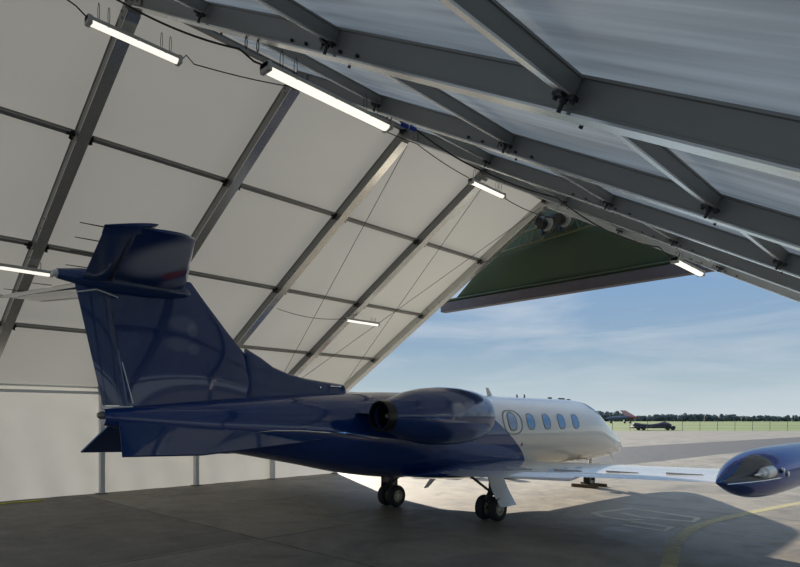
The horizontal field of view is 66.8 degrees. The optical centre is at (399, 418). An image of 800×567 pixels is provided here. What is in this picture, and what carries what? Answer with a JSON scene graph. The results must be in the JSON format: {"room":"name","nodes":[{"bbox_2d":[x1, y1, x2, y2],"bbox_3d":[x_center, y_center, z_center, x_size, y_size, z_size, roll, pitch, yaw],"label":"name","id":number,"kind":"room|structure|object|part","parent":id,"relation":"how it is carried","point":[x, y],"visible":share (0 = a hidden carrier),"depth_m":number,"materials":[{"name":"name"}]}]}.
{"room":"aircraft hangar","nodes":[
{"label":"aircraft hangar","id":0,"kind":"room"},
{"bbox_2d":[0,384,331,501],"bbox_3d":[-7.265,0.528,14.683,0.120,2.600,14.598,0,0,44],"label":"wall","id":1,"kind":"structure","parent":0,"point":[43,436],"depth_m":14.24,"materials":[{"name":"fabric"}]},
{"bbox_2d":[0,389,98,394],"bbox_3d":[-7.207,-0.604,14.627,0.060,0.070,14.598,0,0,44],"label":"trim","id":2,"kind":"structure","parent":1,"relation":"attached to","point":[1,390],"depth_m":13.77,"materials":[{"name":"white paint"}]},
{"bbox_2d":[0,0,799,386],"bbox_3d":[-1.552,-2.999,9.197,15.860,4.549,14.598,0,0,44],"label":"ceiling","id":3,"kind":"structure","parent":0,"point":[189,114],"depth_m":9.44,"materials":[{"name":"fabric"}]},
{"bbox_2d":[0,431,799,566],"bbox_3d":[0.000,1.816,13.000,331.930,0.001,326.960,0,0,44],"label":"ground","id":4,"kind":"structure","parent":0,"point":[320,520],"depth_m":10.16,"materials":[{"name":"concrete"}]},
{"bbox_2d":[0,499,43,504],"bbox_3d":[-8.245,1.800,12.908,0.152,0.035,1.202,0,0,39],"label":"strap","id":5,"kind":"object","parent":4,"relation":"on","point":[43,499],"visible":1,"depth_m":13.03,"materials":[{"name":"fabric"}]},
{"bbox_2d":[0,222,799,520],"bbox_3d":[0.233,0.006,11.195,12.163,3.620,12.315,0,0,0],"label":"jet","id":6,"kind":"object","parent":4,"relation":"on","point":[177,383],"visible":1,"depth_m":8.40,"materials":[{"name":"blue paint"}]},
{"bbox_2d":[51,269,57,276],"bbox_3d":[-3.930,-1.654,6.903,0.100,0.100,0.080,0,0,44],"label":"tail light","id":7,"kind":"object","parent":6,"relation":"attached to","point":[54,272],"depth_m":6.88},
{"bbox_2d":[97,411,103,418],"bbox_3d":[-3.556,-0.034,7.286,0.140,0.136,0.150,0,0,44],"label":"tail light","id":8,"kind":"object","parent":6,"relation":"attached to","point":[100,415],"depth_m":7.23,"materials":[{"name":"grey glass"}]},
{"bbox_3d":[-0.242,1.256,12.735,0.202,0.600,0.660,0,0,44],"label":"gear door","id":9,"kind":"part","parent":6,"relation":"part of","materials":[{"name":"blue paint"}]},
{"bbox_3d":[1.810,1.256,10.732,0.202,0.600,0.660,0,0,44],"label":"gear door","id":10,"kind":"part","parent":6,"relation":"part of","materials":[{"name":"white paint"}]},
{"bbox_3d":[4.642,0.606,7.411,0.560,0.560,4.780,0,0,44],"label":"tip tank","id":11,"kind":"part","parent":6,"relation":"part of","materials":[{"name":"blue metal"}]},
{"bbox_2d":[754,465,776,477],"bbox_3d":[3.641,0.551,6.068,0.128,0.126,0.620,0,0,44],"label":"light","id":12,"kind":"object","parent":6,"relation":"on","point":[760,471],"depth_m":6.07,"materials":[{"name":"silver metal"}]},
{"bbox_2d":[0,0,799,357],"bbox_3d":[-3.238,-1.706,7.442,15.880,7.044,0.220,0,0,44],"label":"frame","id":13,"kind":"object","parent":4,"relation":"on","point":[767,141],"visible":0.94,"depth_m":3.77,"materials":[{"name":"grey metal"}]},
{"bbox_2d":[0,262,53,277],"bbox_3d":[-6.585,-2.561,9.977,0.116,0.224,1.570,0,0,44],"label":"lamp","id":14,"kind":"object","parent":13,"relation":"hanging from","point":[8,267],"visible":0.91,"depth_m":10.22,"materials":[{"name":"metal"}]},
{"bbox_2d":[13,322,85,333],"bbox_3d":[-6.644,-1.759,12.387,0.148,0.167,2.299,0,0,44],"label":"purlin","id":15,"kind":"object","parent":13,"relation":"attached to","point":[17,324],"visible":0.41,"depth_m":12.04,"materials":[{"name":"metal"}]},
{"bbox_2d":[44,244,93,256],"bbox_3d":[-5.238,-2.878,11.036,0.148,0.167,2.299,0,0,44],"label":"purlin","id":16,"kind":"object","parent":13,"relation":"attached to","point":[49,246],"visible":0.3,"depth_m":10.49,"materials":[{"name":"metal"}]},
{"bbox_3d":[-3.238,-5.053,7.442,0.640,0.350,0.200,0,0,44],"label":"ridge plate","id":17,"kind":"part","parent":13,"relation":"part of","materials":[{"name":"grey metal"}]},
{"bbox_2d":[84,3,182,66],"bbox_3d":[-3.330,-4.861,7.649,0.136,0.324,1.180,0,0,44],"label":"lamp","id":18,"kind":"object","parent":13,"relation":"hanging from","point":[90,20],"visible":1,"depth_m":7.58,"materials":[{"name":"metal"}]},
{"bbox_2d":[67,0,85,16],"bbox_3d":[-3.998,-4.835,6.837,0.029,0.116,0.937,0,0,35],"label":"power cable","id":19,"kind":"object","parent":18,"relation":"attached to","point":[77,7],"visible":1,"depth_m":7.13,"materials":[{"name":"black rubber"}]},
{"bbox_2d":[88,135,228,186],"bbox_3d":[-3.760,-4.054,9.616,0.148,0.167,2.299,0,0,44],"label":"purlin","id":20,"kind":"object","parent":13,"relation":"attached to","point":[94,139],"visible":0.87,"depth_m":9.55,"materials":[{"name":"metal"}]},
{"bbox_2d":[184,23,293,73],"bbox_3d":[-2.402,-5.147,8.312,0.131,0.149,2.299,0,0,44],"label":"purlin","id":21,"kind":"object","parent":13,"relation":"attached to","point":[211,33],"visible":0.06,"depth_m":8.41,"materials":[{"name":"metal"}]},
{"bbox_2d":[220,32,382,111],"bbox_3d":[-1.074,-4.077,7.037,0.168,0.205,2.299,0,0,44],"label":"purlin","id":22,"kind":"object","parent":13,"relation":"attached to","point":[304,60],"visible":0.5,"depth_m":7.21,"materials":[{"name":"metal"}]},
{"bbox_2d":[347,65,514,153],"bbox_3d":[0.369,-2.929,5.652,0.168,0.205,2.299,0,0,44],"label":"purlin","id":23,"kind":"object","parent":13,"relation":"attached to","point":[440,98],"visible":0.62,"depth_m":5.81,"materials":[{"name":"metal"}]},
{"bbox_2d":[578,125,722,218],"bbox_3d":[1.825,-1.771,4.252,0.168,0.205,2.299,0,0,44],"label":"purlin","id":24,"kind":"object","parent":13,"relation":"attached to","point":[662,158],"visible":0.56,"depth_m":4.38,"materials":[{"name":"metal"}]},
{"bbox_2d":[95,70,799,493],"bbox_3d":[-1.552,-1.706,9.197,15.880,7.044,0.220,0,0,44],"label":"frame","id":25,"kind":"object","parent":4,"relation":"on","point":[779,227],"visible":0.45,"depth_m":6.25,"materials":[{"name":"grey metal"}]},
{"bbox_3d":[-7.185,0.533,14.607,0.140,2.542,0.100,0,0,44],"label":"post","id":26,"kind":"part","parent":25,"relation":"part of","materials":[{"name":"grey metal"}]},
{"bbox_2d":[188,270,277,292],"bbox_3d":[-3.553,-2.878,12.791,0.148,0.167,2.299,0,0,44],"label":"purlin","id":27,"kind":"object","parent":25,"relation":"attached to","point":[194,273],"visible":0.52,"depth_m":12.82,"materials":[{"name":"metal"}]},
{"bbox_2d":[237,183,337,219],"bbox_3d":[-2.074,-4.054,11.371,0.148,0.167,2.299,0,0,44],"label":"purlin","id":28,"kind":"object","parent":25,"relation":"attached to","point":[333,215],"visible":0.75,"depth_m":11.36,"materials":[{"name":"metal"}]},
{"bbox_3d":[-1.552,-5.053,9.197,0.640,0.350,0.200,0,0,44],"label":"ridge plate","id":29,"kind":"part","parent":25,"relation":"part of","materials":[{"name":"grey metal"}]},
{"bbox_2d":[260,50,392,133],"bbox_3d":[-0.812,-3.931,7.268,0.176,0.344,1.920,0,0,44],"label":"lamp","id":30,"kind":"object","parent":25,"relation":"hanging from","point":[268,68],"visible":1,"depth_m":7.12,"materials":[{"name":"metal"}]},
{"bbox_2d":[116,0,261,65],"bbox_3d":[-2.363,-4.154,6.355,1.799,0.679,0.032,0,0,-13],"label":"power cable","id":31,"kind":"object","parent":30,"relation":"attached to","point":[120,1],"visible":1,"depth_m":6.38,"materials":[{"name":"black rubber"}]},
{"bbox_3d":[-0.063,-3.916,7.962,0.135,0.151,0.173,0,0,44],"label":"power cable","id":32,"kind":"object","parent":30,"relation":"attached to","visible":0},
{"bbox_2d":[400,122,416,131],"bbox_3d":[0.111,-3.848,8.002,0.226,0.110,0.070,0,0,-12],"label":"plug","id":33,"kind":"object","parent":32,"relation":"hanging from","point":[405,125],"visible":0.94,"depth_m":7.98,"materials":[{"name":"blue plastic"}]},
{"bbox_2d":[400,122,408,128],"bbox_3d":[0.061,-3.859,7.990,0.124,0.087,0.059,0,0,-12],"label":"socket","id":34,"kind":"object","parent":33,"relation":"attached to","point":[405,125],"depth_m":7.97,"materials":[{"name":"blue plastic"}]},
{"bbox_2d":[416,130,673,258],"bbox_3d":[2.308,-3.212,9.047,4.665,1.234,0.309,0,0,-25],"label":"power cable","id":35,"kind":"object","parent":33,"relation":"hanging from","point":[419,132],"visible":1,"depth_m":8.78,"materials":[{"name":"black rubber"}]},
{"bbox_2d":[369,111,405,134],"bbox_3d":[-0.717,-5.147,10.067,0.131,0.149,2.299,0,0,44],"label":"purlin","id":36,"kind":"object","parent":25,"relation":"attached to","point":[396,125],"visible":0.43,"depth_m":10.72,"materials":[{"name":"metal"}]},
{"bbox_2d":[386,117,492,166],"bbox_3d":[0.611,-4.077,8.792,0.168,0.205,2.299,0,0,44],"label":"purlin","id":37,"kind":"object","parent":25,"relation":"attached to","point":[478,152],"visible":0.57,"depth_m":9.20,"materials":[{"name":"metal"}]},
{"bbox_2d":[515,159,614,209],"bbox_3d":[2.054,-2.929,7.406,0.168,0.205,2.299,0,0,44],"label":"purlin","id":38,"kind":"object","parent":25,"relation":"attached to","point":[601,193],"visible":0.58,"depth_m":7.82,"materials":[{"name":"metal"}]},
{"bbox_2d":[713,223,790,269],"bbox_3d":[3.511,-1.771,6.007,0.168,0.205,2.299,0,0,44],"label":"purlin","id":39,"kind":"object","parent":25,"relation":"attached to","point":[778,252],"visible":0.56,"depth_m":6.42,"materials":[{"name":"metal"}]},
{"bbox_2d":[191,128,799,485],"bbox_3d":[0.133,-1.706,10.952,15.880,7.044,0.220,0,0,44],"label":"frame","id":40,"kind":"object","parent":4,"relation":"on","point":[727,242],"visible":0.91,"depth_m":9.24,"materials":[{"name":"grey metal"}]},
{"bbox_3d":[-5.500,0.533,16.361,0.140,2.542,0.100,0,0,44],"label":"post","id":41,"kind":"part","parent":40,"relation":"part of","materials":[{"name":"grey metal"}]},
{"bbox_2d":[241,345,310,356],"bbox_3d":[-3.274,-1.759,15.896,0.148,0.167,2.299,0,0,44],"label":"purlin","id":42,"kind":"object","parent":40,"relation":"attached to","point":[307,353],"visible":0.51,"depth_m":15.94,"materials":[{"name":"metal"}]},
{"bbox_2d":[285,289,358,306],"bbox_3d":[-1.867,-2.878,14.546,0.148,0.167,2.299,0,0,44],"label":"purlin","id":43,"kind":"object","parent":40,"relation":"attached to","point":[355,303],"visible":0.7,"depth_m":14.57,"materials":[{"name":"metal"}]},
{"bbox_2d":[183,55,468,177],"bbox_3d":[-0.711,-4.804,9.850,5.677,0.255,0.265,0,0,-41],"label":"power cable","id":44,"kind":"object","parent":40,"relation":"hanging from","point":[185,55],"visible":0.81,"depth_m":8.79,"materials":[{"name":"black rubber"}]},
{"bbox_2d":[284,145,407,371],"bbox_3d":[-1.827,-2.848,14.534,0.032,4.351,7.912,0,0,-30],"label":"wire","id":45,"kind":"object","parent":40,"relation":"attached to","point":[407,145],"visible":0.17,"depth_m":13.17,"materials":[{"name":"metal"}]},
{"bbox_2d":[345,217,418,244],"bbox_3d":[-0.389,-4.054,13.126,0.148,0.167,2.299,0,0,44],"label":"purlin","id":46,"kind":"object","parent":40,"relation":"attached to","point":[349,219],"visible":0.76,"depth_m":13.15,"materials":[{"name":"metal"}]},
{"bbox_3d":[0.133,-5.053,10.952,0.640,0.350,0.200,0,0,44],"label":"ridge plate","id":47,"kind":"part","parent":40,"relation":"part of","materials":[{"name":"grey metal"}]},
{"bbox_2d":[463,160,485,174],"bbox_3d":[0.969,-5.147,11.822,0.131,0.149,2.299,0,0,44],"label":"purlin","id":48,"kind":"object","parent":40,"relation":"attached to","point":[474,165],"visible":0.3,"depth_m":12.49,"materials":[{"name":"metal"}]},
{"bbox_2d":[493,171,567,205],"bbox_3d":[2.297,-4.077,10.546,0.168,0.205,2.299,0,0,44],"label":"purlin","id":49,"kind":"object","parent":40,"relation":"attached to","point":[561,197],"visible":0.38,"depth_m":11.06,"materials":[{"name":"metal"}]},
{"bbox_2d":[612,213,678,245],"bbox_3d":[3.739,-2.929,9.161,0.168,0.205,2.299,0,0,44],"label":"purlin","id":50,"kind":"object","parent":40,"relation":"attached to","point":[672,237],"visible":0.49,"depth_m":9.71,"materials":[{"name":"metal"}]},
{"bbox_2d":[267,168,799,478],"bbox_3d":[1.818,-1.706,12.706,15.880,7.044,0.220,0,0,44],"label":"frame","id":51,"kind":"object","parent":4,"relation":"on","point":[756,270],"visible":0.79,"depth_m":12.05,"materials":[{"name":"grey metal"}]},
{"bbox_3d":[-3.815,0.533,18.116,0.140,2.542,0.100,0,0,44],"label":"post","id":52,"kind":"part","parent":51,"relation":"part of","materials":[{"name":"grey metal"}]},
{"bbox_2d":[316,353,374,362],"bbox_3d":[-1.589,-1.759,17.651,0.148,0.167,2.299,0,0,44],"label":"purlin","id":53,"kind":"object","parent":51,"relation":"attached to","point":[320,354],"visible":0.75,"depth_m":17.70,"materials":[{"name":"metal"}]},
{"bbox_2d":[344,314,379,325],"bbox_3d":[-0.984,-2.561,15.808,0.116,0.204,1.200,0,0,44],"label":"lamp","id":54,"kind":"object","parent":51,"relation":"hanging from","point":[348,319],"visible":1,"depth_m":15.74,"materials":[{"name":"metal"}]},
{"bbox_2d":[277,308,344,319],"bbox_3d":[-2.105,-2.469,14.612,0.055,0.125,2.083,0,0,44],"label":"power cable","id":55,"kind":"object","parent":54,"relation":"attached to","point":[277,308],"visible":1,"depth_m":14.39,"materials":[{"name":"black rubber"}]},
{"bbox_2d":[364,304,422,318],"bbox_3d":[-0.182,-2.878,16.300,0.148,0.167,2.299,0,0,44],"label":"purlin","id":56,"kind":"object","parent":51,"relation":"attached to","point":[419,315],"visible":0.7,"depth_m":16.35,"materials":[{"name":"metal"}]},
{"bbox_2d":[343,189,480,385],"bbox_3d":[-0.142,-2.848,16.289,0.032,4.351,7.912,0,0,-30],"label":"wire","id":57,"kind":"object","parent":51,"relation":"attached to","point":[480,189],"visible":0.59,"depth_m":15.27,"materials":[{"name":"metal"}]},
{"bbox_2d":[424,242,481,263],"bbox_3d":[1.296,-4.054,14.880,0.148,0.167,2.299,0,0,44],"label":"purlin","id":58,"kind":"object","parent":51,"relation":"attached to","point":[429,244],"visible":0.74,"depth_m":14.93,"materials":[{"name":"metal"}]},
{"bbox_3d":[1.818,-5.053,12.706,0.640,0.350,0.200,0,0,44],"label":"ridge plate","id":59,"kind":"part","parent":51,"relation":"part of","materials":[{"name":"grey metal"}]},
{"bbox_2d":[468,169,505,198],"bbox_3d":[1.775,-4.751,12.271,0.126,0.324,1.160,0,0,44],"label":"lamp","id":60,"kind":"object","parent":51,"relation":"hanging from","point":[471,181],"visible":0.96,"depth_m":12.16,"materials":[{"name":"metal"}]},
{"bbox_2d":[505,198,564,218],"bbox_3d":[2.952,-4.568,13.287,2.090,0.169,0.018,0,0,-37],"label":"power cable","id":61,"kind":"object","parent":60,"relation":"attached to","point":[505,198],"visible":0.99,"depth_m":13.22,"materials":[{"name":"black rubber"}]},
{"bbox_2d":[567,208,622,233],"bbox_3d":[3.982,-4.077,12.301,0.168,0.205,2.299,0,0,44],"label":"purlin","id":62,"kind":"object","parent":51,"relation":"attached to","point":[618,229],"visible":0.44,"depth_m":12.98,"materials":[{"name":"metal"}]},
{"bbox_2d":[676,248,723,271],"bbox_3d":[5.425,-2.929,10.916,0.168,0.205,2.299,0,0,44],"label":"purlin","id":63,"kind":"object","parent":51,"relation":"attached to","point":[719,266],"visible":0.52,"depth_m":11.61,"materials":[{"name":"metal"}]},
{"bbox_2d":[670,251,704,276],"bbox_3d":[4.929,-2.641,10.358,0.136,0.224,1.330,0,0,44],"label":"lamp","id":64,"kind":"object","parent":63,"relation":"hanging from","point":[678,261],"visible":1,"depth_m":10.22,"materials":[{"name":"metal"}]},
{"bbox_2d":[331,200,799,473],"bbox_3d":[3.529,-1.706,14.487,15.880,7.044,0.292,0,0,44],"label":"frame","id":65,"kind":"object","parent":4,"relation":"on","point":[512,234],"visible":0.8,"depth_m":14.96,"materials":[{"name":"metal"}]},
{"bbox_2d":[302,207,540,377],"bbox_3d":[-0.155,-2.848,16.275,7.913,4.352,0.032,0,0,28],"label":"wire","id":66,"kind":"object","parent":65,"relation":"attached to","point":[540,207],"visible":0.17,"depth_m":15.81,"materials":[{"name":"metal"}]},
{"bbox_3d":[0.783,-2.864,17.302,7.790,4.503,0.035,0,0,44],"label":"keder rail","id":67,"kind":"part","parent":65,"relation":"part of","materials":[{"name":"metal"}]},
{"bbox_3d":[0.749,-2.834,17.266,7.790,4.503,0.035,0,0,44],"label":"keder rail","id":68,"kind":"part","parent":65,"relation":"part of","materials":[{"name":"metal"}]},
{"bbox_3d":[3.504,-5.053,14.461,0.640,0.350,0.200,0,0,44],"label":"ridge plate","id":69,"kind":"part","parent":65,"relation":"part of","materials":[{"name":"metal"}]},
{"bbox_2d":[535,214,555,234],"bbox_3d":[3.530,-4.724,14.752,0.385,0.440,0.330,0,0,44],"label":"motor","id":70,"kind":"object","parent":65,"relation":"attached to","point":[544,223],"visible":0.97,"depth_m":14.71,"materials":[{"name":"metal"}]},
{"bbox_3d":[3.443,-4.744,14.759,0.250,0.250,0.220,0,0,44],"label":"motor","id":71,"kind":"part","parent":70,"relation":"part of","materials":[{"name":"metal"}]},
{"bbox_2d":[553,212,573,230],"bbox_3d":[3.876,-4.724,14.420,0.385,0.440,0.330,0,0,44],"label":"motor","id":72,"kind":"object","parent":65,"relation":"attached to","point":[565,222],"visible":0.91,"depth_m":14.38,"materials":[{"name":"metal"}]},
{"bbox_3d":[3.789,-4.744,14.427,0.250,0.250,0.220,0,0,44],"label":"motor","id":73,"kind":"part","parent":72,"relation":"part of","materials":[{"name":"metal"}]},
{"bbox_2d":[441,209,713,312],"bbox_3d":[4.266,-4.269,14.678,8.800,2.308,0.738,0,0,44],"label":"door","id":74,"kind":"structure","parent":65,"relation":"hanging from","point":[582,256],"depth_m":14.93,"materials":[{"name":"green fabric"}]},
{"bbox_2d":[571,483,598,488],"bbox_3d":[4.841,1.773,15.893,0.720,0.085,0.120,0,0,44],"label":"chock","id":75,"kind":"object","parent":4,"relation":"on","point":[572,484],"visible":1,"depth_m":15.84,"materials":[{"name":"brown wood"}]},
{"bbox_2d":[580,482,606,486],"bbox_3d":[5.191,1.773,16.250,0.720,0.085,0.120,0,0,44],"label":"chock","id":76,"kind":"object","parent":4,"relation":"on","point":[598,484],"visible":0.64,"depth_m":16.07,"materials":[{"name":"brown wood"}]},
{"bbox_2d":[591,513,642,519],"bbox_3d":[3.938,1.813,11.142,1.074,0.001,0.440,0,0,44],"label":"old marking","id":77,"kind":"structure","parent":4,"relation":"on","point":[597,514],"depth_m":11.06,"materials":[{"name":"white paint"}]},
{"bbox_2d":[591,508,664,513],"bbox_3d":[4.440,1.813,11.677,1.104,0.001,1.169,0,0,44],"label":"old marking","id":78,"kind":"structure","parent":4,"relation":"on","point":[623,508],"depth_m":11.90,"materials":[{"name":"white paint"}]},
{"bbox_2d":[622,521,673,531],"bbox_3d":[4.168,1.813,10.199,0.802,0.001,0.651,0,0,44],"label":"old marking","id":79,"kind":"structure","parent":4,"relation":"on","point":[668,527],"depth_m":10.15,"materials":[{"name":"white paint"}]},
{"bbox_2d":[622,512,700,521],"bbox_3d":[4.824,1.813,11.269,1.416,0.001,0.898,0,0,44],"label":"old marking","id":80,"kind":"structure","parent":4,"relation":"on","point":[695,519],"depth_m":11.06,"materials":[{"name":"white paint"}]},
{"bbox_2d":[659,502,799,566],"bbox_3d":[9.037,1.813,12.065,3.418,0.001,21.928,0,0,44],"label":"guide line","id":81,"kind":"object","parent":4,"relation":"on","point":[671,554],"visible":1,"depth_m":9.37,"materials":[{"name":"yellow paint"}]},
{"bbox_3d":[-4.923,-1.706,5.687,15.880,7.044,0.220,0,0,44],"label":"frame","id":82,"kind":"object","parent":4,"relation":"on","visible":0},
{"bbox_2d":[0,235,32,249],"bbox_3d":[-6.923,-2.878,9.281,0.148,0.167,2.299,0,0,44],"label":"purlin","id":83,"kind":"object","parent":82,"relation":"attached to","point":[28,243],"visible":1,"depth_m":9.96,"materials":[{"name":"metal"}]},
{"bbox_2d":[0,106,75,139],"bbox_3d":[-5.445,-4.054,7.861,0.148,0.167,2.299,0,0,44],"label":"purlin","id":84,"kind":"object","parent":82,"relation":"attached to","point":[5,111],"visible":1,"depth_m":8.36,"materials":[{"name":"metal"}]},
{"bbox_2d":[175,0,208,23],"bbox_3d":[-2.759,-4.077,5.282,0.168,0.205,2.299,0,0,44],"label":"purlin","id":85,"kind":"object","parent":82,"relation":"attached to","point":[200,7],"visible":1,"depth_m":6.02,"materials":[{"name":"metal"}]},
{"bbox_2d":[254,0,339,54],"bbox_3d":[-1.317,-2.929,3.897,0.168,0.205,2.299,0,0,44],"label":"purlin","id":86,"kind":"object","parent":82,"relation":"attached to","point":[327,32],"visible":1,"depth_m":4.49,"materials":[{"name":"metal"}]},
{"bbox_2d":[438,0,584,113],"bbox_3d":[0.140,-1.771,2.498,0.168,0.205,2.299,0,0,44],"label":"purlin","id":87,"kind":"object","parent":82,"relation":"attached to","point":[490,18],"visible":1,"depth_m":2.90,"materials":[{"name":"metal"}]},
{"label":"outside","id":88,"kind":"structure","parent":0,"visible":0},
{"bbox_2d":[605,420,799,430],"bbox_3d":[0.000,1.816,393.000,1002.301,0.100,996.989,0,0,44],"label":"grass field","id":89,"kind":"structure","parent":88,"point":[617,425],"depth_m":148.01,"materials":[{"name":"green plant"}]},
{"bbox_2d":[602,411,610,420],"bbox_3d":[117.913,-0.542,346.055,6.499,7.092,7.382,0,0,-19],"label":"tree","id":90,"kind":"object","parent":89,"relation":"on","point":[606,414],"visible":0.75,"depth_m":343.50,"materials":[{"name":"green plant"}]},
{"bbox_2d":[610,411,619,420],"bbox_3d":[123.248,-0.700,346.695,6.412,7.116,6.245,0,0,-9],"label":"tree","id":91,"kind":"object","parent":89,"relation":"on","point":[616,413],"visible":0.48,"depth_m":345.56,"materials":[{"name":"green plant"}]},
{"bbox_2d":[606,410,638,422],"bbox_3d":[76.992,-0.471,210.000,11.259,4.554,8.000,0,0,0],"label":"airplane","id":92,"kind":"object","parent":89,"relation":"on","point":[627,416],"visible":0.99,"depth_m":209.59,"materials":[{"name":"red metal"}]},
{"bbox_2d":[645,415,654,420],"bbox_3d":[141.634,0.272,343.184,4.381,4.366,4.498,0,0,-18],"label":"tree","id":93,"kind":"object","parent":89,"relation":"on","point":[650,418],"visible":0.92,"depth_m":341.91,"materials":[{"name":"green plant"}]},
{"bbox_2d":[630,420,675,429],"bbox_3d":[38.321,1.023,91.915,6.222,1.585,1.970,0,0,0],"label":"trailer","id":94,"kind":"object","parent":89,"relation":"on","point":[638,426],"visible":0.96,"depth_m":91.41,"materials":[{"name":"metal"}]},
{"bbox_2d":[652,414,660,420],"bbox_3d":[146.331,-0.159,345.922,5.017,4.439,4.828,0,0,26],"label":"tree","id":95,"kind":"object","parent":89,"relation":"on","point":[657,416],"visible":0.87,"depth_m":344.72,"materials":[{"name":"green plant"}]},
{"bbox_2d":[659,414,668,420],"bbox_3d":[150.747,0.099,345.915,4.661,5.106,4.794,0,0,-15],"label":"tree","id":96,"kind":"object","parent":89,"relation":"on","point":[664,417],"visible":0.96,"depth_m":345.10,"materials":[{"name":"green plant"}]},
{"bbox_2d":[667,414,674,420],"bbox_3d":[153.753,0.091,344.917,5.326,5.269,5.873,0,0,35],"label":"tree","id":97,"kind":"object","parent":89,"relation":"on","point":[671,417],"visible":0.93,"depth_m":343.38,"materials":[{"name":"green plant"}]},
{"bbox_2d":[680,413,687,420],"bbox_3d":[162.284,-0.206,346.439,5.088,5.718,4.956,0,0,-24],"label":"tree","id":98,"kind":"object","parent":89,"relation":"on","point":[684,415],"visible":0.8,"depth_m":344.89,"materials":[{"name":"green plant"}]},
{"bbox_2d":[687,414,696,420],"bbox_3d":[165.745,-0.186,344.348,4.320,4.501,4.489,0,0,4],"label":"tree","id":99,"kind":"object","parent":89,"relation":"on","point":[691,417],"visible":0.96,"depth_m":343.29,"materials":[{"name":"green plant"}]},
{"bbox_2d":[695,414,702,420],"bbox_3d":[169.744,0.034,344.929,5.327,5.298,5.180,0,0,11],"label":"tree","id":100,"kind":"object","parent":89,"relation":"on","point":[699,417],"visible":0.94,"depth_m":343.46,"materials":[{"name":"green plant"}]},
{"bbox_2d":[612,419,787,430],"bbox_3d":[52.441,0.941,88.000,42.210,1.750,40.541,0,0,44],"label":"fence","id":101,"kind":"object","parent":89,"relation":"on","point":[612,419],"visible":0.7,"depth_m":87.97,"materials":[{"name":"metal"}]},
{"bbox_2d":[703,414,710,420],"bbox_3d":[175.213,0.103,346.558,5.370,5.230,4.870,0,0,43],"label":"tree","id":102,"kind":"object","parent":89,"relation":"on","point":[707,417],"visible":0.94,"depth_m":345.06,"materials":[{"name":"green plant"}]},
{"bbox_2d":[710,415,716,420],"bbox_3d":[179.020,0.344,346.201,5.224,4.428,5.934,0,0,4],"label":"tree","id":103,"kind":"object","parent":89,"relation":"on","point":[713,417],"visible":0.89,"depth_m":344.38,"materials":[{"name":"green plant"}]},
{"bbox_2d":[718,414,727,420],"bbox_3d":[182.973,-0.019,344.064,5.339,5.190,5.200,0,0,-38],"label":"tree","id":104,"kind":"object","parent":89,"relation":"on","point":[721,417],"visible":0.95,"depth_m":342.54,"materials":[{"name":"green plant"}]},
{"bbox_2d":[726,414,732,420],"bbox_3d":[188.024,-0.048,345.994,4.273,4.191,4.112,0,0,32],"label":"tree","id":105,"kind":"object","parent":89,"relation":"on","point":[729,416],"visible":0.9,"depth_m":344.72,"materials":[{"name":"green plant"}]},
{"bbox_2d":[731,416,738,420],"bbox_3d":[190.465,0.514,344.419,4.226,3.871,4.109,0,0,7],"label":"tree","id":106,"kind":"object","parent":89,"relation":"on","point":[734,418],"visible":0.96,"depth_m":343.29,"materials":[{"name":"green plant"}]},
{"bbox_2d":[756,415,763,420],"bbox_3d":[205.143,0.141,345.936,4.087,3.765,4.247,0,0,-18],"label":"tree","id":107,"kind":"object","parent":89,"relation":"on","point":[759,417],"visible":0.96,"depth_m":345.06,"materials":[{"name":"green plant"}]},
{"bbox_2d":[764,415,770,420],"bbox_3d":[209.229,0.332,345.050,3.603,4.413,3.503,0,0,29],"label":"tree","id":108,"kind":"object","parent":89,"relation":"on","point":[766,417],"visible":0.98,"depth_m":344.30,"materials":[{"name":"green plant"}]},
{"bbox_2d":[770,416,777,420],"bbox_3d":[212.273,0.517,344.268,4.346,3.966,3.941,0,0,-18],"label":"tree","id":109,"kind":"object","parent":89,"relation":"on","point":[773,418],"visible":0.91,"depth_m":343.17,"materials":[{"name":"green plant"}]},
{"bbox_2d":[783,415,790,420],"bbox_3d":[219.474,0.275,344.009,4.113,4.359,4.006,0,0,18],"label":"tree","id":110,"kind":"object","parent":89,"relation":"on","point":[786,417],"visible":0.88,"depth_m":343.04,"materials":[{"name":"green plant"}]},
{"bbox_2d":[792,415,798,420],"bbox_3d":[224.216,0.062,344.009,3.650,3.943,3.793,0,0,41],"label":"tree","id":111,"kind":"object","parent":89,"relation":"on","point":[794,417],"visible":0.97,"depth_m":343.21,"materials":[{"name":"green plant"}]}
]}

